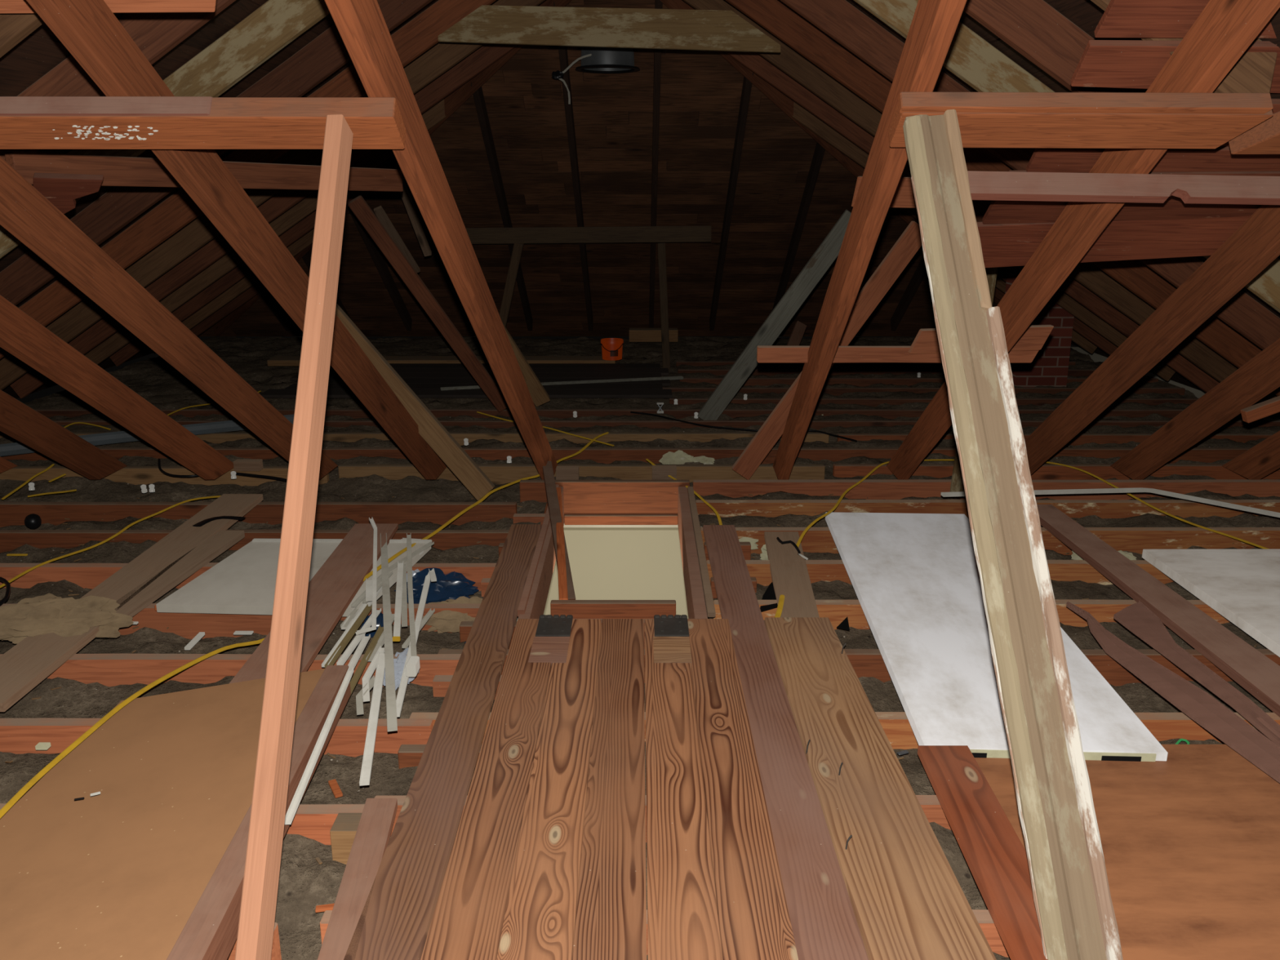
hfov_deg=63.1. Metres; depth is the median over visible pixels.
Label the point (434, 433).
brace
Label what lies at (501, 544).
block
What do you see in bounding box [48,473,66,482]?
cable
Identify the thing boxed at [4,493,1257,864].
chips
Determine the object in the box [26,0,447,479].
rafter
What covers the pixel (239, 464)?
wood block
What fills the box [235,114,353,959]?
timber post
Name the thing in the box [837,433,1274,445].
joist
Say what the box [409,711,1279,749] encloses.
joist
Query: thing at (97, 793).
white offcut
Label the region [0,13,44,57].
rafter
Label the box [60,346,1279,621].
floor
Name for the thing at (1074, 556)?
lump
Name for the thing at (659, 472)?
wood block
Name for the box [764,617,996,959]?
plank
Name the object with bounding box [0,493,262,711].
plank
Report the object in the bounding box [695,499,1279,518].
joist
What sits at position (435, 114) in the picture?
rafter
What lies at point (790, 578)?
plank
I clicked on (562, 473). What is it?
wood block
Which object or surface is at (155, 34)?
rafter
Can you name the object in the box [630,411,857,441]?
cable
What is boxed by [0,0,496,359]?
rafter
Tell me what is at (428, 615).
strip
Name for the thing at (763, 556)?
lump
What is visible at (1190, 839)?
plywood sheet
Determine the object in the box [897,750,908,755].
scrap
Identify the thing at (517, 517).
block
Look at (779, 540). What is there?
cable
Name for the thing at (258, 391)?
cable
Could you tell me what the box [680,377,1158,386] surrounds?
joist
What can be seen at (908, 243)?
brace
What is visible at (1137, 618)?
plank
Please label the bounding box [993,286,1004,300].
rafter
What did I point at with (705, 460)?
lump
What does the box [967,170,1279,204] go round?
tie beam
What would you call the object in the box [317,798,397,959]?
plank
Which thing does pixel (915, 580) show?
panel
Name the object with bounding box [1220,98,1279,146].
board
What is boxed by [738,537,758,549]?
lump
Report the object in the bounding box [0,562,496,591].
joist
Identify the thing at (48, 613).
insulation batt
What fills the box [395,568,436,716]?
strip
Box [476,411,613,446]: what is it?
cable
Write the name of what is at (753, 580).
block
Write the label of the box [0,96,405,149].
tie beam
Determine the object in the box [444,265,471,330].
jack
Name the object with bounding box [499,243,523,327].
brace
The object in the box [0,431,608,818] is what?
cable
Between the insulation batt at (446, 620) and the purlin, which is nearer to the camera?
the insulation batt at (446, 620)
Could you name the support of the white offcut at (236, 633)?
on the insulation
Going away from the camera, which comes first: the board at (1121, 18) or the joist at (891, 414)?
the board at (1121, 18)
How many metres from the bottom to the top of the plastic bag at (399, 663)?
0.081 m
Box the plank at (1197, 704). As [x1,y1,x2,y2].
[1066,601,1279,782]
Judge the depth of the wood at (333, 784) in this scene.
2.54 m
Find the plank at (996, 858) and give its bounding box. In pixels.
[917,745,1048,959]
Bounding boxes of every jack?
[302,249,351,319]
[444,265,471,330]
[471,82,533,330]
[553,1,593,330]
[648,0,662,328]
[709,71,753,330]
[772,142,826,310]
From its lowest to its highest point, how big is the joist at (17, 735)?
0.152 m
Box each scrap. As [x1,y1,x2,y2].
[760,582,777,612]
[836,617,849,631]
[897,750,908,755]
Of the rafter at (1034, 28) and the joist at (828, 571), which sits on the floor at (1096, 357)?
the joist at (828, 571)
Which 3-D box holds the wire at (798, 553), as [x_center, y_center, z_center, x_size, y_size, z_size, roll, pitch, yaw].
[0.625,0.293,3.995,0.008,0.008,0.064,-6,17,-22]
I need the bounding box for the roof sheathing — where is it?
[0,0,1279,418]
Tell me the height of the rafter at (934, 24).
2.782 m
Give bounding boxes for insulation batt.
[0,592,133,644]
[422,595,482,633]
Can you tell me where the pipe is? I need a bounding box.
[0,413,294,456]
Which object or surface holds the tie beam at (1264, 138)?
attached to the rafter at (1253, 73)
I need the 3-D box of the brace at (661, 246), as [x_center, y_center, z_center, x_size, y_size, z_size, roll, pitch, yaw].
[0.192,-1.372,8.295,0.107,1.008,0.040,0,16,0]
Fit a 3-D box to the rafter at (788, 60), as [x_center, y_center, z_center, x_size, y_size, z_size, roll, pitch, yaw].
[1.866,-1.667,5.868,3.984,2.700,0.048,0,16,0]
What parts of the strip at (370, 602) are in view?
plastic strip, plastic strip, plastic strip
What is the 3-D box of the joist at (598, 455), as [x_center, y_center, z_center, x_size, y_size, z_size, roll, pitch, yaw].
[-0.050,-0.101,5.730,8.100,0.152,0.040,0,16,0]
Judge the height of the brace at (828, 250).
1.306 m
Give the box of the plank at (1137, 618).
[1113,600,1279,746]
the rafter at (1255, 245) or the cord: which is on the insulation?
the cord
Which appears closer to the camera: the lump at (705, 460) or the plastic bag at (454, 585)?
the plastic bag at (454, 585)
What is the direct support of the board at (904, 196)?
attached to the roof sheathing
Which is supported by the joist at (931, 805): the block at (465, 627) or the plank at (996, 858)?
the plank at (996, 858)
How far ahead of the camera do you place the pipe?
5.71 m
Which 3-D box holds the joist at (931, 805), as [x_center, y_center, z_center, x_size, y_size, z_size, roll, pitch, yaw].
[1.740,0.814,2.440,4.720,0.152,0.040,0,16,0]
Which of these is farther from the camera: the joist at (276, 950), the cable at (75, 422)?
the cable at (75, 422)
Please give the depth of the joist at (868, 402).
7.07 m
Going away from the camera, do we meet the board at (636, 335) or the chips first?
the chips
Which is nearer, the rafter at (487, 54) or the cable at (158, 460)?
the cable at (158, 460)
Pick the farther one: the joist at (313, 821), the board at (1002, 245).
the board at (1002, 245)
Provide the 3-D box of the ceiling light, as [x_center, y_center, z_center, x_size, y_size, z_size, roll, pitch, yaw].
[-0.204,-2.688,6.533,0.410,0.224,0.410,0,16,0]
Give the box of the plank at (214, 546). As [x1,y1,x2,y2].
[115,530,244,617]
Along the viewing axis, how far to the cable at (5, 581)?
3.61 m
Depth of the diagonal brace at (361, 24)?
2.87 m
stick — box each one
[542,461,575,599]
[555,487,568,599]
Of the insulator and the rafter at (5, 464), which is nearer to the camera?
the rafter at (5, 464)
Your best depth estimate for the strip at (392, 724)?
3.03 m
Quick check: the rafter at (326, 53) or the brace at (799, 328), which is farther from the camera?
the brace at (799, 328)
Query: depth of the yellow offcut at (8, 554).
4.18 m
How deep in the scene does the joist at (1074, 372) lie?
8.22 m
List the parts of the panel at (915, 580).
rail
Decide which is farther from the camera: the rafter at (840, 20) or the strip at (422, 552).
the rafter at (840, 20)
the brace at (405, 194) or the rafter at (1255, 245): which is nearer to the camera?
the rafter at (1255, 245)
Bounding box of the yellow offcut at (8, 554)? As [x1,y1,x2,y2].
[6,553,27,555]
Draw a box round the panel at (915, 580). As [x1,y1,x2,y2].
[825,511,1168,761]
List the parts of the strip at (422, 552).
plastic strip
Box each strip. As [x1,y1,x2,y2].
[321,570,392,667]
[336,608,381,665]
[340,551,423,629]
[347,612,394,697]
[355,516,377,635]
[355,675,374,715]
[359,651,385,786]
[362,645,384,702]
[380,533,397,731]
[392,561,407,641]
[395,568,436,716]
[401,608,435,648]
[405,533,420,676]
[440,376,683,390]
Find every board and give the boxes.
[0,0,216,13]
[4,151,403,191]
[33,173,103,213]
[154,538,434,616]
[260,389,672,398]
[266,355,615,365]
[284,383,662,389]
[289,373,661,380]
[328,377,670,386]
[389,363,660,368]
[629,328,678,342]
[756,345,1039,362]
[851,176,916,208]
[907,324,1053,353]
[976,216,1249,267]
[982,169,1279,224]
[1026,146,1279,173]
[1070,40,1279,93]
[1093,0,1276,38]
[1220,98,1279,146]
[1240,395,1279,422]
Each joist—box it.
[0,431,828,445]
[0,447,1249,464]
[0,466,328,486]
[0,502,516,527]
[0,528,509,552]
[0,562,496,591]
[0,603,480,639]
[0,653,461,686]
[0,717,433,757]
[0,803,394,844]
[33,408,1242,419]
[53,420,1279,430]
[226,922,281,959]
[320,909,1009,957]
[337,456,825,484]
[374,795,951,842]
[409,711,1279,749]
[437,648,1279,686]
[662,387,1185,395]
[669,398,1198,406]
[675,360,1075,368]
[677,368,1096,377]
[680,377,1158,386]
[693,479,1279,499]
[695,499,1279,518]
[700,527,1279,555]
[706,560,1173,586]
[713,599,1230,630]
[832,463,1279,479]
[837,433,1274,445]
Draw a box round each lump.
[658,449,693,464]
[692,455,714,464]
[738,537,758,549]
[760,544,768,559]
[1071,551,1084,559]
[1118,550,1136,559]
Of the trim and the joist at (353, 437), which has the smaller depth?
the trim
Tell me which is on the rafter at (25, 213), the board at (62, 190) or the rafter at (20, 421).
the board at (62, 190)
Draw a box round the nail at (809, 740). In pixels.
[805,739,810,754]
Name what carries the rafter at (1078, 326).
attached to the roof sheathing
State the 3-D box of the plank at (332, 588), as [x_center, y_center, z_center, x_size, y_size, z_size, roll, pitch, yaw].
[-1.056,0.387,3.527,0.180,0.022,1.494,0,16,-1]
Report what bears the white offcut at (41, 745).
on the insulation
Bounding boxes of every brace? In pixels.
[324,0,558,479]
[335,302,494,500]
[347,195,508,412]
[373,205,420,272]
[399,177,431,256]
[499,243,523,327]
[502,324,550,406]
[657,242,670,369]
[697,209,851,420]
[732,221,922,479]
[777,320,806,368]
[950,200,997,492]
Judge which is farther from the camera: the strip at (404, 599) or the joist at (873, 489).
the joist at (873, 489)
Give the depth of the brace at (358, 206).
6.06 m
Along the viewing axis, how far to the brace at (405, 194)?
6.93 m
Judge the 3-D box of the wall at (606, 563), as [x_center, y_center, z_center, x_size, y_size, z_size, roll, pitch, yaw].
[-0.100,1.123,6.278,4.200,2.400,0.100,0,16,0]
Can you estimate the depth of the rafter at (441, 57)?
5.93 m
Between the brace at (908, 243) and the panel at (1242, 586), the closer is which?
the panel at (1242, 586)
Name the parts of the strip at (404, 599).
plastic strip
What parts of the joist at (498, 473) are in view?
porcelain knob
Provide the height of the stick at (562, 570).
0.024 m
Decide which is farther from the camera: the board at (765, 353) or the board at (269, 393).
the board at (269, 393)
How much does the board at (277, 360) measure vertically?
0.048 m
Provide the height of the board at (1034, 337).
0.108 m
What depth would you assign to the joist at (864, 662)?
3.19 m
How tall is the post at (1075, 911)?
1.554 m
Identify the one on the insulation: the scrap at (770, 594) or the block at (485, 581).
the block at (485, 581)
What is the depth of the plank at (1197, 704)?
2.76 m
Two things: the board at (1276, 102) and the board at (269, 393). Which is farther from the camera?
the board at (269, 393)
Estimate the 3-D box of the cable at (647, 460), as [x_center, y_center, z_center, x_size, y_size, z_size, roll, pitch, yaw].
[0.217,0.064,4.870,0.069,0.042,1.225,-4,16,-14]
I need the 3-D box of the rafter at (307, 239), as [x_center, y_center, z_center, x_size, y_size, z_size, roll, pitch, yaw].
[-3.366,-1.598,8.585,1.544,1.114,0.047,0,16,0]
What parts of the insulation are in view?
porcelain knob, porcelain knob, porcelain knob, porcelain knob, porcelain knob, metal bracket, porcelain knob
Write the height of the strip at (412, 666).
0.069 m
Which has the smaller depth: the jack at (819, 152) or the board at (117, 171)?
the board at (117, 171)
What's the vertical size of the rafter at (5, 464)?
2.783 m
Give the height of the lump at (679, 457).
0.101 m
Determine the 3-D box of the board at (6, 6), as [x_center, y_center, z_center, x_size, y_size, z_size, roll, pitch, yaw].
[-1.263,-1.094,2.311,0.712,0.094,0.128,0,16,0]
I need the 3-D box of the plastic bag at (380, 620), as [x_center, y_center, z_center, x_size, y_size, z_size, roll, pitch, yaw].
[-0.881,0.484,3.468,0.082,0.088,0.152,0,16,0]
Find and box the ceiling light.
[575,46,639,73]
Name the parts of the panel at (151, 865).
edge rail, quarter round strip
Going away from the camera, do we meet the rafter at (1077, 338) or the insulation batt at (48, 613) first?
the insulation batt at (48, 613)
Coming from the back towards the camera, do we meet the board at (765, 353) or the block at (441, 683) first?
the board at (765, 353)
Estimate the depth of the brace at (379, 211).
7.50 m
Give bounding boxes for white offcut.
[35,742,50,750]
[90,791,100,795]
[184,631,204,649]
[233,631,253,635]
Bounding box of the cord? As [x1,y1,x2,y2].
[1174,738,1189,744]
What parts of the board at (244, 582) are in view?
plastic strip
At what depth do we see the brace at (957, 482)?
5.04 m
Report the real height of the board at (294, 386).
0.022 m
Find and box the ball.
[24,513,41,528]
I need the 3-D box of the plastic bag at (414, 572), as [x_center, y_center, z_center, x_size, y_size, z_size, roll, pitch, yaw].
[-0.831,0.371,3.837,0.096,0.076,0.098,0,16,0]
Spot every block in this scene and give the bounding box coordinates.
[233,458,262,471]
[329,813,361,864]
[397,744,481,768]
[432,675,502,699]
[459,621,516,648]
[480,577,490,596]
[498,542,504,556]
[513,513,545,527]
[555,466,578,479]
[652,465,676,479]
[703,542,751,560]
[710,577,756,598]
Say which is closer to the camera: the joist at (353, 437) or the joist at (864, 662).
the joist at (864, 662)
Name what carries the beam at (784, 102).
attached to the gable end wall at (525, 105)
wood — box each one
[315,903,334,912]
[328,778,342,798]
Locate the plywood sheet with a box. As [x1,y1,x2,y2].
[974,744,1279,959]
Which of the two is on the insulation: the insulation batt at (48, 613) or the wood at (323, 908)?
the wood at (323, 908)
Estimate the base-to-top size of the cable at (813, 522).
0.061 m
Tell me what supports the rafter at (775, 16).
attached to the roof sheathing
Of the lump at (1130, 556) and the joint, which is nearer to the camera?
the lump at (1130, 556)
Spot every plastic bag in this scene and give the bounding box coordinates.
[360,608,383,637]
[382,647,419,690]
[394,567,478,604]
[406,568,419,582]
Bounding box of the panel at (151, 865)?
[0,665,353,959]
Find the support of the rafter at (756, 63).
attached to the roof sheathing
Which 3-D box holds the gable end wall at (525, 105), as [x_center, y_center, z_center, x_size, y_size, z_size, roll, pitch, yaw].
[-0.141,-2.271,8.073,8.720,2.907,4.452,0,16,0]
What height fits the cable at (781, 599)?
0.031 m
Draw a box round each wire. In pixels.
[558,53,591,104]
[797,552,808,559]
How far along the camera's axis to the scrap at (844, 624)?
3.42 m
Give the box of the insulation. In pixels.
[0,337,1279,959]
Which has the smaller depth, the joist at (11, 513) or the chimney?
the joist at (11, 513)
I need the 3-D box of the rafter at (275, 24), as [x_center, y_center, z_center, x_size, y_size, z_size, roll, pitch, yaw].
[-1.648,-1.397,3.764,2.986,2.095,0.048,0,16,0]
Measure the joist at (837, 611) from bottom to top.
0.152 m
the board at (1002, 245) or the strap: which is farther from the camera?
the strap
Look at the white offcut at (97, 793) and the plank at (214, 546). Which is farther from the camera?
the plank at (214, 546)
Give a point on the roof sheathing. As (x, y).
(41, 51)
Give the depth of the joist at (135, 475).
5.32 m
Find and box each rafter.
[0,0,235,160]
[0,0,329,258]
[0,0,432,305]
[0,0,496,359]
[0,0,545,390]
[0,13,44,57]
[0,155,337,479]
[0,294,233,479]
[0,389,127,479]
[0,456,17,473]
[9,43,518,398]
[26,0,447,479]
[84,98,446,364]
[109,190,365,366]
[150,228,314,353]
[190,280,266,336]
[683,0,1279,419]
[724,51,1220,392]
[725,0,1279,395]
[773,0,966,479]
[780,0,1279,350]
[791,100,1175,381]
[853,0,1279,312]
[886,0,1279,479]
[899,207,1118,355]
[963,0,1147,93]
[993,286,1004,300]
[995,275,1097,353]
[1024,204,1279,475]
[1090,0,1277,93]
[1110,337,1279,479]
[1222,430,1279,479]
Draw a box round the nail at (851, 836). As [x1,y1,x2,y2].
[845,835,852,849]
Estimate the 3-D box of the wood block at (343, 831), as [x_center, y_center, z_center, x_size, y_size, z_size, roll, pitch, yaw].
[-0.654,0.808,2.344,0.060,0.090,0.070,0,16,0]
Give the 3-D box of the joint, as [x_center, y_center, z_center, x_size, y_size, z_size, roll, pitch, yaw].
[-0.506,-2.494,6.415,0.078,0.054,0.046,0,16,0]
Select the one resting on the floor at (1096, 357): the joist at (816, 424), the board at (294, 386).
the joist at (816, 424)
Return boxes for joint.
[551,70,564,79]
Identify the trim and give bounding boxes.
[941,487,1279,517]
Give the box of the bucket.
[600,337,623,360]
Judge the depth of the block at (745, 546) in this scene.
4.23 m
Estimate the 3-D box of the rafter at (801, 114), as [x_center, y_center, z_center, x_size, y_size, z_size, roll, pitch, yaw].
[2.436,-1.657,7.220,2.844,1.959,0.048,0,16,0]
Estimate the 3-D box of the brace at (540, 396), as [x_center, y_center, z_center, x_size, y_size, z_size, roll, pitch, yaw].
[-0.815,-0.826,6.309,0.105,0.894,0.781,10,18,31]
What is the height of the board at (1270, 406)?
0.193 m
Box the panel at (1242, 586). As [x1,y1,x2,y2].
[1142,549,1279,657]
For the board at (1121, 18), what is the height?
0.140 m
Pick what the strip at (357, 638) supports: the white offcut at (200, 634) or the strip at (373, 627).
the strip at (373, 627)
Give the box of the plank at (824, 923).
[702,524,868,959]
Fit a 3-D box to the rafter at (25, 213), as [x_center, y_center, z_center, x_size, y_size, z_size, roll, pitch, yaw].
[-1.765,-0.841,2.909,0.062,2.783,4.273,1,16,5]
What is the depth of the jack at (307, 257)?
8.93 m
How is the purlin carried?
on the brace at (517, 247)
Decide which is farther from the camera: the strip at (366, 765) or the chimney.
the chimney
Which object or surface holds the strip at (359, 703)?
on the joist at (17, 735)
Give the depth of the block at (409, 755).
2.69 m
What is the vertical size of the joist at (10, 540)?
0.152 m
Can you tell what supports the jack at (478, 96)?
attached to the gable end wall at (525, 105)
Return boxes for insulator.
[463,438,468,445]
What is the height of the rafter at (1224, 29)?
2.781 m
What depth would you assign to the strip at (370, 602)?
3.27 m
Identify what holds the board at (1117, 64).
attached to the rafter at (1255, 245)
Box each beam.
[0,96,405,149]
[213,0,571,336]
[660,0,999,304]
[888,92,1273,148]
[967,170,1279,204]
[1228,111,1279,154]
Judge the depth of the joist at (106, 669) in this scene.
3.15 m
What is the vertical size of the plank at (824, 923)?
0.024 m
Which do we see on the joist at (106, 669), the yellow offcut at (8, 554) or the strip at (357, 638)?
the strip at (357, 638)
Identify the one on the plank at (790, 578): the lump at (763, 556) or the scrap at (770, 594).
the scrap at (770, 594)
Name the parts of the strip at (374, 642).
plastic strip, plastic strip, plastic strip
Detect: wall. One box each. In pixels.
[198,0,997,336]
[543,527,688,618]
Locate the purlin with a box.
[465,226,711,244]
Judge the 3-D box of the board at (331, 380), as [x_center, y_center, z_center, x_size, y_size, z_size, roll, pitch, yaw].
[-1.090,-0.717,7.627,2.620,0.022,0.222,0,16,0]
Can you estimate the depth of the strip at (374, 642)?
3.08 m
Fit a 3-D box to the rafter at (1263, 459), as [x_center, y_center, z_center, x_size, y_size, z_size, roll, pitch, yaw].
[3.000,-0.841,2.910,0.054,2.781,4.254,0,16,0]
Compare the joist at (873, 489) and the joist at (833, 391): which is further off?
the joist at (833, 391)
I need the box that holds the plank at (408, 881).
[343,524,541,959]
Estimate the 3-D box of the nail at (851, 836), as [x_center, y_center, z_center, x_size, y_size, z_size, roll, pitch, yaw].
[0.438,0.762,2.186,0.013,0.039,0.004,0,16,0]
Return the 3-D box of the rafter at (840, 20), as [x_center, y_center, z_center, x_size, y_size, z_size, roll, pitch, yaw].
[1.726,-1.360,4.500,3.704,2.561,0.048,0,16,0]
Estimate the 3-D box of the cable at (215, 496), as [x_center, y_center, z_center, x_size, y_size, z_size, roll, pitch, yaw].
[-2.131,0.224,4.238,0.233,0.008,1.296,7,17,22]
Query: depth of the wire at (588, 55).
6.41 m
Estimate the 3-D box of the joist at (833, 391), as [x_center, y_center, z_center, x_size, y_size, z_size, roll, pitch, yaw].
[1.950,-0.588,7.484,3.900,0.152,0.040,0,16,0]
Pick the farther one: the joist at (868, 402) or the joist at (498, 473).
the joist at (868, 402)
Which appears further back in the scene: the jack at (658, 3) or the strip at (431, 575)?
the jack at (658, 3)
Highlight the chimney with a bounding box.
[1004,269,1074,387]
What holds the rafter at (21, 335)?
attached to the roof sheathing
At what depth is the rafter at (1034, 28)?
3.09 m
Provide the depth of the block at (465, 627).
3.47 m
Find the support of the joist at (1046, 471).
on the floor at (1096, 357)
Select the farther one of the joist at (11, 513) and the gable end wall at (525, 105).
the gable end wall at (525, 105)
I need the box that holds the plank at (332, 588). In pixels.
[228,523,398,684]
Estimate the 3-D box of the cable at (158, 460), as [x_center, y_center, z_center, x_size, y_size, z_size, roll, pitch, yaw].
[-2.346,-0.056,5.218,0.457,0.012,0.160,10,18,32]
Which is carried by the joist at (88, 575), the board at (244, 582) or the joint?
the board at (244, 582)
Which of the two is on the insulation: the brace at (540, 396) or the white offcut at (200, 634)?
the white offcut at (200, 634)
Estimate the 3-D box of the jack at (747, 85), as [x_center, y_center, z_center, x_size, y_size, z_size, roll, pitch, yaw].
[0.700,-2.084,8.399,0.042,2.145,3.175,0,16,0]
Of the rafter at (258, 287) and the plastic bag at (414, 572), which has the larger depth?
the rafter at (258, 287)
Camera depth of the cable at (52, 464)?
5.00 m
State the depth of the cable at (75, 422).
6.22 m
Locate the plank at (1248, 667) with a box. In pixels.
[1036,504,1279,716]
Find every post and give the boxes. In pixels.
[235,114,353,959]
[902,109,1123,959]
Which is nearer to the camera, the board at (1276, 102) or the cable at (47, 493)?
the board at (1276, 102)
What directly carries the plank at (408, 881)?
on the joist
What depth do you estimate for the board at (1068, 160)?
2.91 m
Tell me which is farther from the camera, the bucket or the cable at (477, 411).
the bucket
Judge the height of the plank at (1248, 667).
0.034 m
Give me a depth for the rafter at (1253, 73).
2.51 m
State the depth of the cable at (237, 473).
5.07 m
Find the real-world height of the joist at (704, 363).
0.152 m
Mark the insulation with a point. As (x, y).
(304, 884)
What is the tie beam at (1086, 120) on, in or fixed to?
attached to the rafter at (1224, 29)
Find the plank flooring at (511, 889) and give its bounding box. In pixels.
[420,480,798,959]
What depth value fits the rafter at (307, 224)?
7.92 m
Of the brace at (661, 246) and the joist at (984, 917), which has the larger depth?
the brace at (661, 246)
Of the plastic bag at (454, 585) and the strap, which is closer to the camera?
the plastic bag at (454, 585)
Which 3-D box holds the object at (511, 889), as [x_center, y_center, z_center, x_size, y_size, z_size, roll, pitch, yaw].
[-0.142,0.566,3.249,0.855,0.236,3.610,0,16,0]
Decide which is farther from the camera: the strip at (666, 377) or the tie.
the strip at (666, 377)
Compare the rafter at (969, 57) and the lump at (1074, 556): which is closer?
the rafter at (969, 57)
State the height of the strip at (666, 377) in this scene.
0.020 m
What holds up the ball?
on the insulation
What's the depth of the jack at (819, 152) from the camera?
8.28 m
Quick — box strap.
[192,515,245,526]
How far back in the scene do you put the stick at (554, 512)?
4.39 m
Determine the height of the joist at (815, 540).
0.152 m
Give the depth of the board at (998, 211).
3.13 m
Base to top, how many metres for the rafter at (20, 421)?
2.783 m
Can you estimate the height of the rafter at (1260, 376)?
2.781 m
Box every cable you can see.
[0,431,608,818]
[0,495,221,587]
[0,577,10,605]
[1,463,54,499]
[27,489,76,497]
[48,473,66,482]
[63,422,111,430]
[157,458,199,477]
[167,391,261,415]
[235,471,287,481]
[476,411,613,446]
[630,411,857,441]
[645,458,722,524]
[774,594,784,617]
[776,537,800,553]
[795,458,1270,549]
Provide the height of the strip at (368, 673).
0.039 m
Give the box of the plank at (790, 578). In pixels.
[764,531,819,617]
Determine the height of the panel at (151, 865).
0.116 m
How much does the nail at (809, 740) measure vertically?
0.039 m
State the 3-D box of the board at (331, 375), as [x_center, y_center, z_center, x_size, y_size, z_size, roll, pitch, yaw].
[-1.220,-0.777,7.844,2.760,0.022,0.222,0,16,0]
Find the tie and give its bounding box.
[438,4,780,53]
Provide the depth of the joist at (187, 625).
3.55 m
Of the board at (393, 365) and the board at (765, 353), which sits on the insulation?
the board at (393, 365)

